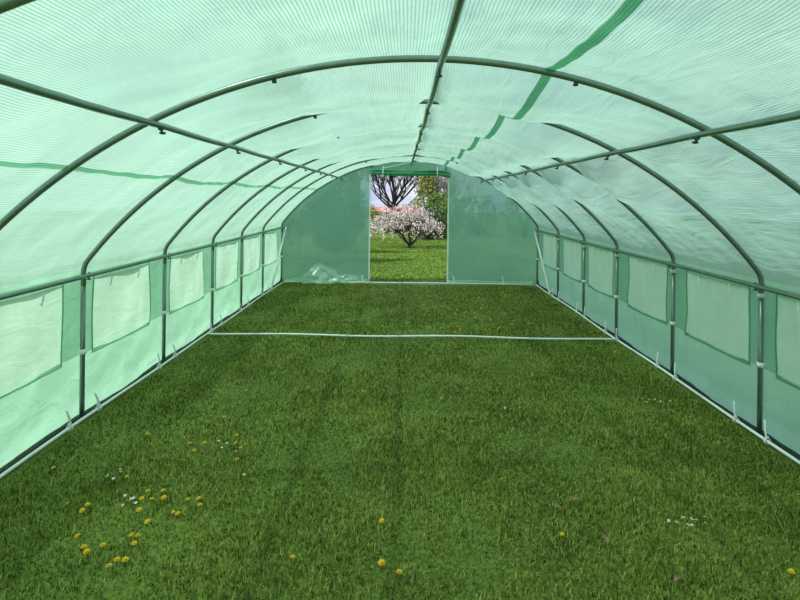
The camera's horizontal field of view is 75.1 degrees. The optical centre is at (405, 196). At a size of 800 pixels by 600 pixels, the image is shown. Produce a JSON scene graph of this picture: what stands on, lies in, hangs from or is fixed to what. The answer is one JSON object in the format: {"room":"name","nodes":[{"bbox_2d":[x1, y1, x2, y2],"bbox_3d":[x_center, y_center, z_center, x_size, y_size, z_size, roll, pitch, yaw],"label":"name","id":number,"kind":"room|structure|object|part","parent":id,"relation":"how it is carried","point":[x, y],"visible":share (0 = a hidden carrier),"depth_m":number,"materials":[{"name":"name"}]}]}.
{"room":"greenhouse","nodes":[
{"label":"greenhouse","id":0,"kind":"room"},
{"bbox_2d":[0,225,282,473],"bbox_3d":[-1.945,0.879,3.640,0.071,0.897,9.000,1,0,0],"label":"wall","id":1,"kind":"structure","parent":0,"point":[33,414],"depth_m":3.33,"materials":[{"name":"green plastic"}]},
{"bbox_2d":[91,262,150,352],"bbox_3d":[-1.930,0.727,3.575,0.040,0.480,0.714,1,0,0],"label":"window","id":2,"kind":"structure","parent":1,"relation":"in","point":[121,301],"depth_m":3.49,"materials":[{"name":"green plastic"}]},
{"bbox_2d":[0,226,284,398],"bbox_3d":[-1.922,0.708,3.640,0.062,0.519,9.000,1,0,0],"label":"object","id":3,"kind":"structure","parent":1,"relation":"in","point":[31,326],"depth_m":2.71,"materials":[{"name":"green plastic"}]},
{"bbox_3d":[-1.902,0.472,3.640,0.026,0.048,9.000,1,0,0],"label":"side rail","id":4,"kind":"part","parent":3,"relation":"part of","materials":[{"name":"green metal"}]},
{"bbox_2d":[169,250,203,314],"bbox_3d":[-1.930,0.727,4.625,0.041,0.480,0.714,1,0,0],"label":"window","id":5,"kind":"structure","parent":1,"relation":"in","point":[186,272],"depth_m":4.54,"materials":[{"name":"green plastic"}]},
{"bbox_2d":[215,240,238,290],"bbox_3d":[-1.931,0.727,5.665,0.041,0.480,0.714,1,0,0],"label":"window","id":6,"kind":"structure","parent":1,"relation":"in","point":[226,269],"depth_m":5.58,"materials":[{"name":"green plastic"}]},
{"bbox_2d":[243,235,260,276],"bbox_3d":[-1.933,0.727,6.585,0.046,0.480,0.714,1,0,0],"label":"window","id":7,"kind":"structure","parent":1,"relation":"in","point":[252,245],"depth_m":6.52,"materials":[{"name":"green plastic"}]},
{"bbox_2d":[264,230,276,266],"bbox_3d":[-1.934,0.727,7.505,0.048,0.480,0.714,1,0,0],"label":"window","id":8,"kind":"structure","parent":1,"relation":"in","point":[270,246],"depth_m":7.43,"materials":[{"name":"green plastic"}]},
{"bbox_2d":[270,227,286,290],"bbox_3d":[-1.871,0.888,7.650,0.036,0.848,0.878,1,0,0],"label":"brace","id":9,"kind":"object","parent":1,"relation":"attached to","point":[285,227],"visible":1,"depth_m":7.59,"materials":[{"name":"grey metal"}]},
{"bbox_2d":[0,0,799,287],"bbox_3d":[0.069,-0.061,3.640,4.046,1.040,9.005,1,0,0],"label":"ceiling","id":10,"kind":"structure","parent":0,"point":[715,63],"depth_m":2.22,"materials":[{"name":"green plastic"}]},
{"bbox_2d":[0,214,799,599],"bbox_3d":[0.048,1.859,36.500,90.000,1.006,97.000,1,0,0],"label":"ground","id":11,"kind":"structure","parent":0,"point":[459,596],"depth_m":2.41,"materials":[{"name":"green plant"}]},
{"bbox_2d":[0,0,36,13],"bbox_3d":[0.065,0.389,1.067,4.041,1.934,0.042,1,0,1],"label":"hoop","id":12,"kind":"object","parent":11,"relation":"on","point":[5,5],"visible":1,"depth_m":1.08,"materials":[{"name":"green plastic"}]},
{"bbox_2d":[481,110,799,181],"bbox_3d":[1.184,-0.240,3.648,0.046,0.053,9.016,1,0,0],"label":"rod","id":13,"kind":"structure","parent":12,"relation":"attached to","point":[791,116],"depth_m":2.17,"materials":[{"name":"green metal"}]},
{"bbox_2d":[0,282,282,478],"bbox_3d":[-1.903,1.310,3.590,0.026,0.025,8.900,1,0,0],"label":"rod","id":14,"kind":"object","parent":11,"relation":"on","point":[31,454],"visible":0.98,"depth_m":3.29,"materials":[{"name":"metal"}]},
{"bbox_2d":[65,410,73,430],"bbox_3d":[-1.903,1.262,2.934,0.035,0.124,0.038,1,0,0],"label":"cable tie","id":15,"kind":"object","parent":14,"relation":"attached to","point":[66,411],"visible":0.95,"depth_m":2.94,"materials":[{"name":"white plastic"}]},
{"bbox_2d":[94,392,101,410],"bbox_3d":[-1.905,1.265,3.210,0.035,0.124,0.048,1,0,0],"label":"cable tie","id":16,"kind":"object","parent":14,"relation":"attached to","point":[95,394],"visible":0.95,"depth_m":3.21,"materials":[{"name":"white plastic"}]},
{"bbox_2d":[156,353,161,369],"bbox_3d":[-1.905,1.268,4.010,0.035,0.129,0.026,1,0,0],"label":"cable tie","id":17,"kind":"object","parent":14,"relation":"attached to","point":[159,364],"visible":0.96,"depth_m":4.01,"materials":[{"name":"white plastic"}]},
{"bbox_2d":[370,204,383,229],"bbox_3d":[-2.662,1.502,36.509,2.290,2.012,2.470,1,0,0],"label":"bush","id":18,"kind":"object","parent":11,"relation":"on","point":[373,212],"visible":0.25,"depth_m":36.36,"materials":[{"name":"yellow plant"}]},
{"bbox_2d":[378,559,383,568],"bbox_3d":[-0.089,1.341,1.894,0.028,0.036,0.027,1,0,30],"label":"dandelion","id":19,"kind":"object","parent":11,"relation":"on","point":[380,561],"visible":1,"depth_m":1.89,"materials":[{"name":"yellow plant"}]},
{"bbox_2d":[380,208,412,232],"bbox_3d":[-0.467,1.635,33.980,2.438,1.827,2.355,1,0,14],"label":"bush","id":20,"kind":"object","parent":11,"relation":"on","point":[399,212],"visible":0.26,"depth_m":33.67,"materials":[{"name":"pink plant"}]},
{"bbox_2d":[0,55,799,230],"bbox_3d":[0.065,0.389,2.119,4.041,1.934,0.043,1,0,1],"label":"hoop","id":21,"kind":"object","parent":11,"relation":"on","point":[764,164],"visible":0.98,"depth_m":2.11,"materials":[{"name":"green metal"}]},
{"bbox_2d":[370,205,430,217],"bbox_3d":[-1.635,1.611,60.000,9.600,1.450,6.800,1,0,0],"label":"house","id":22,"kind":"object","parent":11,"relation":"on","point":[377,208],"visible":0.05,"depth_m":58.34,"materials":[{"name":"red tile"}]},
{"bbox_2d":[371,175,441,219],"bbox_3d":[-0.595,-1.936,39.611,8.538,8.767,7.424,1,0,-4],"label":"bare tree","id":23,"kind":"object","parent":11,"relation":"on","point":[381,185],"visible":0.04,"depth_m":39.23,"materials":[{"name":"brown plant"}]},
{"bbox_2d":[370,201,444,247],"bbox_3d":[-0.075,1.302,23.986,3.832,2.264,3.204,1,0,12],"label":"blossom tree","id":24,"kind":"object","parent":11,"relation":"on","point":[419,213],"visible":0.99,"depth_m":23.76,"materials":[{"name":"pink plant"}]},
{"bbox_2d":[280,237,538,282],"bbox_3d":[0.048,1.838,19.155,7.083,1.051,21.783,1,0,0],"label":"meadow grass","id":25,"kind":"structure","parent":11,"relation":"on","point":[389,255],"depth_m":13.36,"materials":[{"name":"green plant"}]},
{"bbox_2d":[280,160,538,283],"bbox_3d":[0.065,0.389,8.129,4.041,1.934,0.042,1,0,0],"label":"hoop","id":26,"kind":"object","parent":11,"relation":"on","point":[330,181],"visible":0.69,"depth_m":8.12,"materials":[{"name":"green metal"}]},
{"bbox_3d":[-1.941,0.930,8.120,0.028,0.804,0.027,1,0,0],"label":"post","id":27,"kind":"part","parent":26,"relation":"part of","materials":[{"name":"green metal"}]},
{"bbox_3d":[2.058,0.978,8.140,0.028,0.804,0.027,1,0,0],"label":"post","id":28,"kind":"part","parent":26,"relation":"part of","materials":[{"name":"green metal"}]},
{"bbox_2d":[284,281,534,284],"bbox_3d":[0.054,1.332,8.070,3.880,0.018,0.027,1,0,0],"label":"bar","id":29,"kind":"object","parent":11,"relation":"on","point":[284,281],"visible":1,"depth_m":8.06,"materials":[{"name":"metal"}]},
{"bbox_2d":[261,154,559,297],"bbox_3d":[0.065,0.389,7.044,4.041,1.934,0.042,1,0,0],"label":"hoop","id":30,"kind":"object","parent":11,"relation":"on","point":[416,155],"visible":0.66,"depth_m":7.04,"materials":[{"name":"green metal"}]},
{"bbox_3d":[-1.941,0.930,7.050,0.028,0.804,0.027,1,0,0],"label":"post","id":31,"kind":"part","parent":30,"relation":"part of","materials":[{"name":"green metal"}]},
{"bbox_3d":[2.058,0.978,7.040,0.028,0.804,0.027,1,0,0],"label":"post","id":32,"kind":"part","parent":30,"relation":"part of","materials":[{"name":"green metal"}]},
{"bbox_2d":[208,333,616,339],"bbox_3d":[0.054,1.326,4.952,3.881,0.028,0.040,1,0,1],"label":"bar","id":33,"kind":"object","parent":11,"relation":"on","point":[209,333],"visible":1,"depth_m":4.95,"materials":[{"name":"grey metal"}]},
{"bbox_2d":[240,148,585,314],"bbox_3d":[0.065,0.389,6.074,4.041,1.934,0.044,1,0,2],"label":"hoop","id":34,"kind":"object","parent":11,"relation":"on","point":[323,167],"visible":0.54,"depth_m":6.10,"materials":[{"name":"green metal"}]},
{"bbox_3d":[-1.940,0.930,6.130,0.028,0.804,0.027,1,0,2],"label":"post","id":35,"kind":"part","parent":34,"relation":"part of","materials":[{"name":"green metal"}]},
{"bbox_3d":[2.058,0.978,6.020,0.028,0.804,0.027,1,0,2],"label":"post","id":36,"kind":"part","parent":34,"relation":"part of","materials":[{"name":"metal"}]},
{"bbox_2d":[210,141,618,336],"bbox_3d":[0.065,0.389,5.144,4.041,1.934,0.044,1,0,2],"label":"hoop","id":37,"kind":"object","parent":11,"relation":"on","point":[212,289],"visible":0.49,"depth_m":5.17,"materials":[{"name":"green metal"}]},
{"bbox_3d":[-1.940,0.930,5.210,0.028,0.804,0.027,1,0,2],"label":"post","id":38,"kind":"part","parent":37,"relation":"part of","materials":[{"name":"metal"}]},
{"bbox_3d":[2.057,0.978,5.080,0.028,0.804,0.027,1,0,2],"label":"post","id":39,"kind":"part","parent":37,"relation":"part of","materials":[{"name":"metal"}]},
{"bbox_2d":[161,124,675,373],"bbox_3d":[0.065,0.389,4.089,4.041,1.934,0.043,1,0,2],"label":"hoop","id":40,"kind":"object","parent":11,"relation":"on","point":[672,270],"visible":0.59,"depth_m":4.12,"materials":[{"name":"green metal"}]},
{"bbox_3d":[-1.940,0.930,4.170,0.028,0.804,0.027,1,0,2],"label":"post","id":41,"kind":"part","parent":40,"relation":"part of","materials":[{"name":"metal"}]},
{"bbox_2d":[0,73,342,180],"bbox_3d":[-1.008,-0.281,3.642,0.046,0.053,9.004,1,0,0],"label":"rod","id":42,"kind":"structure","parent":40,"relation":"attached to","point":[5,80],"depth_m":1.81,"materials":[{"name":"green metal"}]},
{"bbox_2d":[411,0,464,165],"bbox_3d":[0.122,-0.514,3.645,0.034,0.060,9.010,1,0,0],"label":"ridge purlin","id":43,"kind":"object","parent":40,"relation":"attached to","point":[458,5],"visible":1,"depth_m":1.88,"materials":[{"name":"green metal"}]},
{"bbox_3d":[2.057,0.978,4.010,0.028,0.804,0.027,1,0,2],"label":"post","id":44,"kind":"part","parent":40,"relation":"part of","materials":[{"name":"metal"}]},
{"bbox_2d":[79,99,764,432],"bbox_3d":[0.065,0.389,3.069,4.041,1.934,0.044,1,0,1],"label":"hoop","id":45,"kind":"object","parent":11,"relation":"on","point":[760,364],"visible":0.73,"depth_m":3.05,"materials":[{"name":"green metal"}]},
{"bbox_3d":[-1.941,0.930,3.120,0.028,0.804,0.027,1,0,1],"label":"post","id":46,"kind":"part","parent":45,"relation":"part of","materials":[{"name":"metal"}]},
{"bbox_3d":[2.058,0.978,3.020,0.028,0.804,0.027,1,0,1],"label":"post","id":47,"kind":"part","parent":45,"relation":"part of","materials":[{"name":"metal"}]},
{"bbox_2d":[411,176,446,227],"bbox_3d":[1.491,0.114,34.167,2.614,4.628,2.702,1,0,-36],"label":"tree","id":48,"kind":"object","parent":11,"relation":"on","point":[424,180],"visible":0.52,"depth_m":33.93,"materials":[{"name":"green plant"}]},
{"bbox_2d":[410,176,447,220],"bbox_3d":[3.030,-0.091,40.059,5.466,5.165,4.469,1,0,-30],"label":"tree","id":49,"kind":"object","parent":11,"relation":"on","point":[444,184],"visible":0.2,"depth_m":39.15,"materials":[{"name":"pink plant"}]},
{"bbox_2d":[412,208,446,239],"bbox_3d":[1.200,1.588,29.157,2.047,1.993,1.924,1,0,-22],"label":"shrub","id":50,"kind":"object","parent":11,"relation":"on","point":[434,215],"visible":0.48,"depth_m":28.89,"materials":[{"name":"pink plant"}]},
{"bbox_2d":[421,191,447,237],"bbox_3d":[2.190,1.092,31.038,2.823,2.932,2.630,1,0,-15],"label":"shrub","id":51,"kind":"object","parent":11,"relation":"on","point":[437,196],"visible":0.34,"depth_m":30.55,"materials":[{"name":"green plant"}]},
{"bbox_2d":[535,284,799,464],"bbox_3d":[2.011,1.357,3.590,0.026,0.025,8.900,1,0,0],"label":"rod","id":52,"kind":"object","parent":11,"relation":"on","point":[619,341],"visible":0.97,"depth_m":3.55,"materials":[{"name":"metal"}]},
{"bbox_2d":[654,352,659,367],"bbox_3d":[2.013,1.307,4.169,0.035,0.130,0.024,1,0,0],"label":"cable tie","id":53,"kind":"object","parent":52,"relation":"attached to","point":[657,363],"visible":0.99,"depth_m":4.16,"materials":[{"name":"white plastic"}]},
{"bbox_2d":[672,363,677,380],"bbox_3d":[2.014,1.310,3.898,0.035,0.126,0.034,1,0,0],"label":"cable tie","id":54,"kind":"object","parent":52,"relation":"attached to","point":[675,375],"visible":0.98,"depth_m":3.89,"materials":[{"name":"white plastic"}]},
{"bbox_2d":[732,401,738,422],"bbox_3d":[2.014,1.318,3.191,0.035,0.123,0.051,1,0,0],"label":"cable tie","id":55,"kind":"object","parent":52,"relation":"attached to","point":[735,415],"visible":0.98,"depth_m":3.18,"materials":[{"name":"white plastic"}]},
{"bbox_2d":[763,419,770,444],"bbox_3d":[2.012,1.316,2.912,0.035,0.123,0.052,1,0,0],"label":"cable tie","id":56,"kind":"object","parent":52,"relation":"attached to","point":[764,421],"visible":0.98,"depth_m":2.90,"materials":[{"name":"white plastic"}]},
{"bbox_2d":[674,575,685,581],"bbox_3d":[0.962,1.344,1.830,0.053,0.022,0.020,1,0,-25],"label":"dry leaf","id":57,"kind":"object","parent":11,"relation":"on","point":[677,577],"visible":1,"depth_m":1.83,"materials":[{"name":"brown plant"}]},
{"bbox_2d":[787,568,794,574],"bbox_3d":[1.392,1.361,1.879,0.023,0.030,0.023,1,0,-32],"label":"dandelion","id":58,"kind":"object","parent":11,"relation":"on","point":[790,570],"visible":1,"depth_m":1.88,"materials":[{"name":"yellow plant"}]},
{"bbox_2d":[282,162,536,283],"bbox_3d":[0.065,0.388,8.082,4.000,1.937,0.183,1,0,0],"label":"wall","id":59,"kind":"structure","parent":0,"point":[490,238],"depth_m":8.15,"materials":[{"name":"green plastic"}]},
{"bbox_2d":[371,162,450,177],"bbox_3d":[0.075,-0.424,8.080,1.230,0.250,0.128,1,0,0],"label":"door","id":60,"kind":"structure","parent":59,"relation":"in","point":[383,171],"depth_m":8.05,"materials":[{"name":"green plastic"}]},
{"bbox_2d":[537,228,799,460],"bbox_3d":[2.063,0.927,3.640,0.070,0.897,9.000,1,0,0],"label":"wall","id":61,"kind":"structure","parent":0,"point":[722,379],"depth_m":3.65,"materials":[{"name":"green plastic"}]},
{"bbox_2d":[533,230,550,294],"bbox_3d":[1.989,0.934,7.620,0.036,0.849,0.937,1,0,0],"label":"brace","id":62,"kind":"object","parent":61,"relation":"attached to","point":[533,230],"visible":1,"depth_m":7.56,"materials":[{"name":"grey metal"}]},
{"bbox_2d":[542,234,556,270],"bbox_3d":[2.053,0.775,7.495,0.041,0.480,0.714,1,0,0],"label":"window","id":63,"kind":"structure","parent":61,"relation":"in","point":[549,258],"depth_m":7.43,"materials":[{"name":"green plastic"}]},
{"bbox_2d":[563,238,581,282],"bbox_3d":[2.053,0.775,6.475,0.045,0.480,0.714,1,0,1],"label":"window","id":64,"kind":"structure","parent":61,"relation":"in","point":[572,251],"depth_m":6.39,"materials":[{"name":"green plastic"}]},
{"bbox_2d":[588,246,613,298],"bbox_3d":[2.053,0.775,5.535,0.041,0.480,0.714,1,0,0],"label":"window","id":65,"kind":"structure","parent":61,"relation":"in","point":[600,262],"depth_m":5.46,"materials":[{"name":"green plastic"}]},
{"bbox_2d":[627,257,667,324],"bbox_3d":[2.051,0.775,4.465,0.038,0.480,0.714,1,0,0],"label":"window","id":66,"kind":"structure","parent":61,"relation":"in","point":[648,282],"depth_m":4.39,"materials":[{"name":"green plastic"}]},
{"bbox_2d":[535,229,799,365],"bbox_3d":[2.042,0.755,3.644,0.057,0.519,9.009,1,0,0],"label":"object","id":67,"kind":"structure","parent":61,"relation":"in","point":[717,312],"depth_m":3.41,"materials":[{"name":"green plastic"}]},
{"bbox_3d":[2.030,0.519,3.644,0.026,0.048,9.009,1,0,0],"label":"side rail","id":68,"kind":"part","parent":67,"relation":"part of","materials":[{"name":"green metal"}]},
{"bbox_2d":[775,294,799,389],"bbox_3d":[2.055,0.775,2.555,0.048,0.480,0.714,1,0,0],"label":"window","id":69,"kind":"structure","parent":61,"relation":"in","point":[787,317],"depth_m":2.81,"materials":[{"name":"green plastic"}]}
]}

